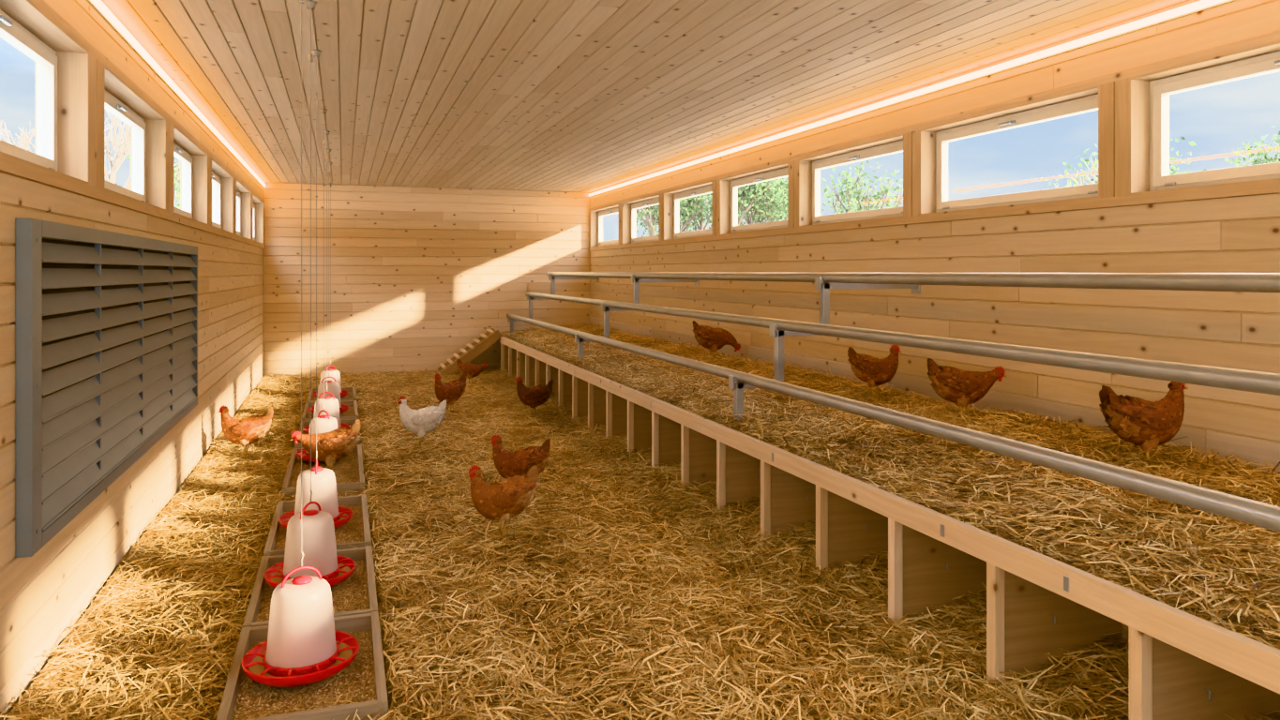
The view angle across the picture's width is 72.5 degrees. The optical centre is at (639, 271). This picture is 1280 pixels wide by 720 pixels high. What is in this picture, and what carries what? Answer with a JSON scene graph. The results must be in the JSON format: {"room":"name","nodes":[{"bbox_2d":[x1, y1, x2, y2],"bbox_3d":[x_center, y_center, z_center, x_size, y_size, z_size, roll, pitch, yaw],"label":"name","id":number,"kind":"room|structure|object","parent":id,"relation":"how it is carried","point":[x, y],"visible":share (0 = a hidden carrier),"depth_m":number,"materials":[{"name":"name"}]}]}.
{"room":"farm building","nodes":[
{"label":"farm building","id":0,"kind":"room"},
{"bbox_2d":[0,0,264,719],"bbox_3d":[-3.174,0.140,5.469,0.214,3.200,16.800,0,0,-19],"label":"wall","id":1,"kind":"structure","parent":0,"point":[43,594],"depth_m":4.42,"materials":[{"name":"brown wood"}]},
{"bbox_2d":[0,9,57,171],"bbox_3d":[-2.470,-0.725,3.300,0.110,0.602,1.592,0,0,-19],"label":"window","id":2,"kind":"structure","parent":1,"relation":"in","point":[11,31],"depth_m":3.97,"materials":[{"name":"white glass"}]},
{"bbox_2d":[15,217,198,557],"bbox_3d":[-2.916,0.430,5.092,0.058,1.260,3.920,0,0,-19],"label":"air vent","id":3,"kind":"object","parent":1,"relation":"in","point":[106,323],"visible":1,"depth_m":4.03,"materials":[{"name":"grey metal"}]},
{"bbox_2d":[104,89,145,202],"bbox_3d":[-3.082,-0.725,5.099,0.110,0.602,1.592,0,0,-19],"label":"window","id":4,"kind":"structure","parent":1,"relation":"in","point":[114,106],"depth_m":5.70,"materials":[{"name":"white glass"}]},
{"bbox_2d":[87,0,265,187],"bbox_3d":[-3.041,-1.311,5.409,0.028,0.050,16.560,0,0,-19],"label":"strip light","id":5,"kind":"object","parent":1,"relation":"attached to","point":[98,6],"visible":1,"depth_m":5.62,"materials":[{"name":"glowing light-emitting plastic"}]},
{"bbox_2d":[173,142,192,218],"bbox_3d":[-3.694,-0.725,6.898,0.110,0.602,1.592,0,0,-19],"label":"window","id":6,"kind":"structure","parent":1,"relation":"in","point":[179,153],"depth_m":7.57,"materials":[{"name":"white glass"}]},
{"bbox_2d":[211,171,221,228],"bbox_3d":[-4.306,-0.725,8.696,0.110,0.602,1.592,0,0,-19],"label":"window","id":7,"kind":"structure","parent":1,"relation":"in","point":[217,182],"depth_m":9.37,"materials":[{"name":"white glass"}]},
{"bbox_2d":[236,190,240,236],"bbox_3d":[-4.918,-0.725,10.495,0.110,0.602,1.592,0,0,-19],"label":"window","id":8,"kind":"structure","parent":1,"relation":"in","point":[238,196],"depth_m":11.17,"materials":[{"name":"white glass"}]},
{"bbox_2d":[253,203,255,240],"bbox_3d":[-5.531,-0.725,12.294,0.110,0.602,1.592,0,0,-19],"label":"window","id":9,"kind":"structure","parent":1,"relation":"in","point":[253,203],"depth_m":12.97,"materials":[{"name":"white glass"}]},
{"bbox_2d":[262,182,590,376],"bbox_3d":[-3.322,0.140,14.186,5.550,3.200,0.200,0,0,-19],"label":"wall","id":10,"kind":"structure","parent":0,"point":[418,274],"depth_m":13.97,"materials":[{"name":"brown wood"}]},
{"bbox_2d":[101,0,1185,192],"bbox_3d":[-0.616,-1.440,6.234,5.550,0.160,17.000,0,0,-19],"label":"ceiling","id":11,"kind":"structure","parent":0,"point":[570,96],"depth_m":5.76,"materials":[{"name":"brown wood"}]},
{"bbox_2d":[240,0,359,687],"bbox_3d":[-1.332,0.102,3.434,0.432,2.921,0.432,0,0,-39],"label":"pet feeder","id":12,"kind":"object","parent":11,"relation":"hanging from","point":[303,646],"visible":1,"depth_m":3.35,"materials":[{"name":"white plastic"}]},
{"bbox_2d":[264,0,355,587],"bbox_3d":[-1.661,0.102,4.399,0.432,2.921,0.432,0,0,17],"label":"pet feeder","id":13,"kind":"object","parent":11,"relation":"hanging from","point":[319,546],"visible":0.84,"depth_m":4.32,"materials":[{"name":"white plastic"}]},
{"bbox_2d":[278,49,353,528],"bbox_3d":[-1.990,0.102,5.365,0.432,2.921,0.432,0,0,-18],"label":"pet feeder","id":14,"kind":"object","parent":11,"relation":"hanging from","point":[323,485],"visible":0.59,"depth_m":5.30,"materials":[{"name":"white plastic"}]},
{"bbox_2d":[296,109,338,462],"bbox_3d":[-2.653,0.102,7.315,0.432,2.921,0.432,0,0,38],"label":"pet feeder","id":15,"kind":"object","parent":11,"relation":"hanging from","point":[324,423],"visible":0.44,"depth_m":7.23,"materials":[{"name":"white plastic"}]},
{"bbox_2d":[302,130,350,434],"bbox_3d":[-3.026,0.102,8.425,0.432,2.921,0.432,0,0,4],"label":"pet feeder","id":16,"kind":"object","parent":11,"relation":"hanging from","point":[331,405],"visible":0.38,"depth_m":8.40,"materials":[{"name":"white plastic"}]},
{"bbox_2d":[308,149,349,413],"bbox_3d":[-3.444,0.102,9.655,0.432,2.921,0.432,0,0,-31],"label":"pet feeder","id":17,"kind":"object","parent":11,"relation":"hanging from","point":[333,387],"visible":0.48,"depth_m":9.59,"materials":[{"name":"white plastic"}]},
{"bbox_2d":[312,162,348,397],"bbox_3d":[-3.847,0.102,10.838,0.432,2.921,0.432,0,0,25],"label":"pet feeder","id":18,"kind":"object","parent":11,"relation":"hanging from","point":[334,373],"visible":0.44,"depth_m":10.83,"materials":[{"name":"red plastic"}]},
{"bbox_2d":[589,0,1279,473],"bbox_3d":[1.877,0.140,7.188,0.214,3.200,16.800,0,0,-19],"label":"wall","id":19,"kind":"structure","parent":0,"point":[1129,227],"depth_m":5.37,"materials":[{"name":"brown wood"}]},
{"bbox_2d":[598,207,618,246],"bbox_3d":[-0.451,-0.725,14.128,0.110,0.602,1.572,0,0,-19],"label":"window","id":20,"kind":"structure","parent":19,"relation":"in","point":[615,210],"depth_m":14.47,"materials":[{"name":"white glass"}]},
{"bbox_2d":[631,197,658,242],"bbox_3d":[0.126,-0.725,12.434,0.110,0.602,1.572,0,0,-19],"label":"window","id":21,"kind":"structure","parent":19,"relation":"in","point":[649,203],"depth_m":12.78,"materials":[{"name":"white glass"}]},
{"bbox_2d":[673,184,712,239],"bbox_3d":[0.703,-0.725,10.739,0.110,0.602,1.572,0,0,-19],"label":"window","id":22,"kind":"structure","parent":19,"relation":"in","point":[707,189],"depth_m":11.01,"materials":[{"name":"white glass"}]},
{"bbox_2d":[730,166,788,233],"bbox_3d":[1.279,-0.725,9.044,0.110,0.602,1.572,0,0,-19],"label":"window","id":23,"kind":"structure","parent":19,"relation":"in","point":[784,172],"depth_m":9.24,"materials":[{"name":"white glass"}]},
{"bbox_2d":[812,139,903,225],"bbox_3d":[1.856,-0.725,7.350,0.110,0.602,1.572,0,0,-19],"label":"window","id":24,"kind":"structure","parent":19,"relation":"in","point":[895,147],"depth_m":7.46,"materials":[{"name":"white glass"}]},
{"bbox_2d":[588,0,1234,196],"bbox_3d":[1.808,-1.311,7.059,0.028,0.050,16.560,0,0,-19],"label":"strip light","id":25,"kind":"object","parent":19,"relation":"attached to","point":[1201,5],"visible":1,"depth_m":5.70,"materials":[{"name":"translucent plastic"},{"name":"aluminium"}]},
{"bbox_2d":[935,93,1098,212],"bbox_3d":[2.433,-0.725,5.655,0.110,0.602,1.572,0,0,-19],"label":"window","id":26,"kind":"structure","parent":19,"relation":"in","point":[1090,103],"depth_m":5.70,"materials":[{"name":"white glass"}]},
{"bbox_2d":[1149,50,1279,191],"bbox_3d":[3.009,-0.725,3.961,0.110,0.602,1.572,0,0,-19],"label":"window","id":27,"kind":"structure","parent":19,"relation":"in","point":[1160,90],"depth_m":4.45,"materials":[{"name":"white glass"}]},
{"bbox_3d":[-0.616,1.700,6.234,5.550,0.120,17.000,0,0,-19],"label":"floor","id":28,"kind":"structure","parent":0,"visible":0},
{"bbox_2d":[0,364,1279,719],"bbox_3d":[-1.100,1.512,6.081,4.104,0.261,16.592,0,0,-19],"label":"bedding","id":29,"kind":"object","parent":28,"relation":"on","point":[617,593],"visible":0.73,"depth_m":4.11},
{"bbox_2d":[217,405,273,457],"bbox_3d":[-3.397,1.357,7.506,0.447,0.447,0.238,0,0,-15],"label":"hen","id":30,"kind":"object","parent":29,"relation":"on","point":[246,431],"visible":1,"depth_m":7.44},
{"bbox_2d":[215,611,388,719],"bbox_3d":[-1.301,1.581,3.418,0.560,0.113,0.870,0,0,-19],"label":"tray","id":31,"kind":"object","parent":29,"relation":"on","point":[361,685],"visible":0.58,"depth_m":3.29,"materials":[{"name":"brown wood"}]},
{"bbox_2d":[242,545,377,627],"bbox_3d":[-1.603,1.581,4.308,0.560,0.113,0.970,0,0,-19],"label":"tray","id":32,"kind":"object","parent":29,"relation":"on","point":[356,594],"visible":0.23,"depth_m":4.27,"materials":[{"name":"brown wood"}]},
{"bbox_2d":[263,494,371,556],"bbox_3d":[-1.964,1.581,5.368,0.560,0.113,1.110,0,0,-19],"label":"tray","id":33,"kind":"object","parent":29,"relation":"on","point":[355,533],"visible":0.31,"depth_m":5.31,"materials":[{"name":"brown wood"}]},
{"bbox_2d":[281,444,364,498],"bbox_3d":[-2.494,1.581,6.926,0.560,0.113,1.480,0,0,-19],"label":"tray","id":34,"kind":"object","parent":29,"relation":"on","point":[349,471],"visible":0.48,"depth_m":6.87,"materials":[{"name":"brown wood"}]},
{"bbox_2d":[289,420,361,471],"bbox_3d":[-2.456,1.379,6.818,0.521,0.407,0.246,0,0,-27],"label":"hen","id":35,"kind":"object","parent":34,"relation":"on","point":[333,445],"visible":0.97,"depth_m":6.76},
{"bbox_2d":[294,418,361,448],"bbox_3d":[-2.998,1.581,8.407,0.560,0.113,1.250,0,0,-19],"label":"tray","id":36,"kind":"object","parent":29,"relation":"on","point":[350,422],"visible":0.03,"depth_m":8.89,"materials":[{"name":"brown wood"}]},
{"bbox_2d":[301,400,358,421],"bbox_3d":[-3.445,1.581,9.718,0.560,0.113,1.180,0,0,-19],"label":"tray","id":37,"kind":"object","parent":29,"relation":"on","point":[352,413],"visible":0.24,"depth_m":9.73,"materials":[{"name":"brown wood"}]},
{"bbox_2d":[306,386,356,402],"bbox_3d":[-3.868,1.581,10.963,0.560,0.113,1.150,0,0,-19],"label":"tray","id":38,"kind":"object","parent":29,"relation":"on","point":[352,396],"visible":0.19,"depth_m":11.03,"materials":[{"name":"brown wood"}]},
{"bbox_2d":[395,395,446,446],"bbox_3d":[-1.989,1.346,7.932,0.448,0.447,0.239,0,0,-11],"label":"hen","id":39,"kind":"object","parent":29,"relation":"on","point":[423,421],"visible":1,"depth_m":7.87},
{"bbox_2d":[434,373,466,412],"bbox_3d":[-2.174,1.364,9.930,0.245,0.455,0.455,0,0,36],"label":"hen","id":40,"kind":"object","parent":29,"relation":"on","point":[451,391],"visible":0.99,"depth_m":9.84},
{"bbox_2d":[437,328,502,376],"bbox_3d":[-2.689,1.283,13.810,0.957,0.738,0.560,0,0,-19],"label":"ramp","id":41,"kind":"object","parent":29,"relation":"on","point":[486,340],"visible":0.91,"depth_m":13.63,"materials":[{"name":"brown wood"}]},
{"bbox_2d":[457,359,487,383],"bbox_3d":[-2.374,1.413,12.385,0.440,0.347,0.206,0,0,6],"label":"hen","id":42,"kind":"object","parent":29,"relation":"on","point":[471,370],"visible":0.99,"depth_m":12.33,"materials":[{"name":"brown"}]},
{"bbox_2d":[466,465,538,540],"bbox_3d":[-0.828,1.359,5.233,0.443,0.443,0.236,0,0,-29],"label":"hen","id":43,"kind":"object","parent":29,"relation":"on","point":[506,499],"visible":1,"depth_m":5.15,"materials":[{"name":"brown"}]},
{"bbox_2d":[488,434,550,479],"bbox_3d":[-0.853,1.360,6.174,0.435,0.435,0.234,0,0,-7],"label":"hen","id":44,"kind":"object","parent":29,"relation":"on","point":[508,463],"visible":0.9,"depth_m":6.11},
{"bbox_2d":[514,376,553,415],"bbox_3d":[-1.181,1.371,9.686,0.431,0.426,0.234,0,0,-4],"label":"hen","id":45,"kind":"object","parent":29,"relation":"on","point":[536,396],"visible":1,"depth_m":9.62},
{"bbox_2d":[497,336,1279,719],"bbox_3d":[0.967,1.327,6.981,1.660,0.625,16.195,0,0,-19],"label":"bench","id":46,"kind":"object","parent":28,"relation":"on","point":[1182,666],"visible":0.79,"depth_m":3.92,"materials":[{"name":"brown wood"}]},
{"bbox_2d":[499,321,1279,649],"bbox_3d":[0.980,0.936,7.000,1.602,0.261,16.182,0,0,-19],"label":"bedding","id":47,"kind":"object","parent":46,"relation":"on","point":[1224,572],"visible":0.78,"depth_m":4.05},
{"bbox_2d":[692,320,741,360],"bbox_3d":[0.802,0.709,9.082,0.507,0.401,0.237,0,0,3],"label":"hen","id":48,"kind":"object","parent":47,"relation":"on","point":[711,338],"visible":1,"depth_m":9.02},
{"bbox_2d":[847,345,901,397],"bbox_3d":[1.708,0.709,6.339,0.386,0.386,0.208,0,0,31],"label":"hen","id":49,"kind":"object","parent":47,"relation":"on","point":[872,370],"visible":1,"depth_m":6.27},
{"bbox_2d":[927,358,1006,420],"bbox_3d":[2.029,0.724,5.411,0.473,0.372,0.221,0,0,6],"label":"hen","id":50,"kind":"object","parent":47,"relation":"on","point":[960,387],"visible":0.99,"depth_m":5.36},
{"bbox_2d":[1099,381,1187,466],"bbox_3d":[2.382,0.699,4.107,0.418,0.418,0.225,0,0,-5],"label":"hen","id":51,"kind":"object","parent":47,"relation":"on","point":[1148,425],"visible":0.97,"depth_m":4.05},
{"bbox_2d":[506,271,1279,532],"bbox_3d":[1.063,0.546,6.964,1.496,1.084,15.900,0,0,-19],"label":"roosting perch","id":52,"kind":"object","parent":46,"relation":"on","point":[1263,515],"visible":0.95,"depth_m":4.07,"materials":[{"name":"metal"}]},
{"label":"outside","id":53,"kind":"structure","parent":0,"visible":0},
{"bbox_3d":[-9.665,1.880,28.400,160.000,0.220,180.000,0,0,-19],"label":"ground","id":54,"kind":"structure","parent":53,"visible":0},
{"bbox_2d":[0,120,119,151],"bbox_3d":[-11.129,-0.678,16.020,2.658,4.840,2.830,0,0,-19],"label":"tree","id":55,"kind":"object","parent":54,"relation":"on","point":[26,141],"visible":0.17,"depth_m":15.86,"materials":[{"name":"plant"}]},
{"bbox_2d":[104,109,130,190],"bbox_3d":[-10.618,-1.879,19.151,3.257,7.247,3.772,0,0,-19],"label":"tree","id":56,"kind":"object","parent":54,"relation":"on","point":[120,148],"visible":0.3,"depth_m":18.11,"materials":[{"name":"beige plant"}]},
{"bbox_2d":[126,151,180,207],"bbox_3d":[-12.289,-1.119,23.104,2.583,5.723,3.039,0,0,-19],"label":"tree","id":57,"kind":"object","parent":54,"relation":"on","point":[175,177],"visible":0.06,"depth_m":22.69,"materials":[{"name":"green plant"}]},
{"bbox_2d":[129,144,180,209],"bbox_3d":[-14.235,-1.735,28.552,5.516,6.960,3.655,0,0,40],"label":"tree","id":58,"kind":"object","parent":54,"relation":"on","point":[175,166],"visible":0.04,"depth_m":27.75,"materials":[{"name":"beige plant"}]},
{"bbox_2d":[611,193,712,236],"bbox_3d":[0.704,-1.021,26.136,3.561,5.548,4.754,0,0,19],"label":"tree","id":59,"kind":"object","parent":54,"relation":"on","point":[650,221],"visible":0.21,"depth_m":25.95,"materials":[{"name":"green plant"}]},
{"bbox_2d":[635,193,743,237],"bbox_3d":[1.681,-1.191,27.070,3.610,5.893,3.194,0,0,-19],"label":"tree","id":60,"kind":"object","parent":54,"relation":"on","point":[700,226],"visible":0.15,"depth_m":26.87,"materials":[{"name":"green plant"}]},
{"bbox_2d":[699,178,788,225],"bbox_3d":[3.094,-1.059,24.070,3.167,5.611,3.873,0,0,-19],"label":"tree","id":61,"kind":"object","parent":54,"relation":"on","point":[755,206],"visible":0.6,"depth_m":23.73,"materials":[{"name":"green plant"}]},
{"bbox_2d":[737,176,834,223],"bbox_3d":[4.245,-0.863,26.320,2.768,5.229,4.912,0,0,-2],"label":"tree","id":62,"kind":"object","parent":54,"relation":"on","point":[785,185],"visible":0.15,"depth_m":25.78,"materials":[{"name":"green plant"}]},
{"bbox_2d":[820,160,903,215],"bbox_3d":[5.847,-0.724,23.137,2.736,4.941,3.893,0,0,1],"label":"tree","id":63,"kind":"object","parent":54,"relation":"on","point":[849,192],"visible":0.59,"depth_m":22.69,"materials":[{"name":"green plant"}]},
{"bbox_2d":[1038,144,1098,190],"bbox_3d":[10.435,-0.629,20.547,2.093,4.759,3.945,0,0,-1],"label":"tree","id":64,"kind":"object","parent":54,"relation":"on","point":[1093,164],"visible":0.17,"depth_m":20.71,"materials":[{"name":"green plant"}]},
{"bbox_2d":[1095,136,1207,180],"bbox_3d":[10.862,-0.580,18.756,2.203,4.658,3.035,0,0,30],"label":"tree","id":65,"kind":"object","parent":54,"relation":"on","point":[1182,138],"visible":0.02,"depth_m":18.70,"materials":[{"name":"green plant"}]},
{"bbox_2d":[1224,126,1279,166],"bbox_3d":[13.624,-0.753,17.876,3.453,5.009,2.602,0,0,-19],"label":"tree","id":66,"kind":"object","parent":54,"relation":"on","point":[1249,153],"visible":0.22,"depth_m":17.90,"materials":[{"name":"green plant"}]}
]}

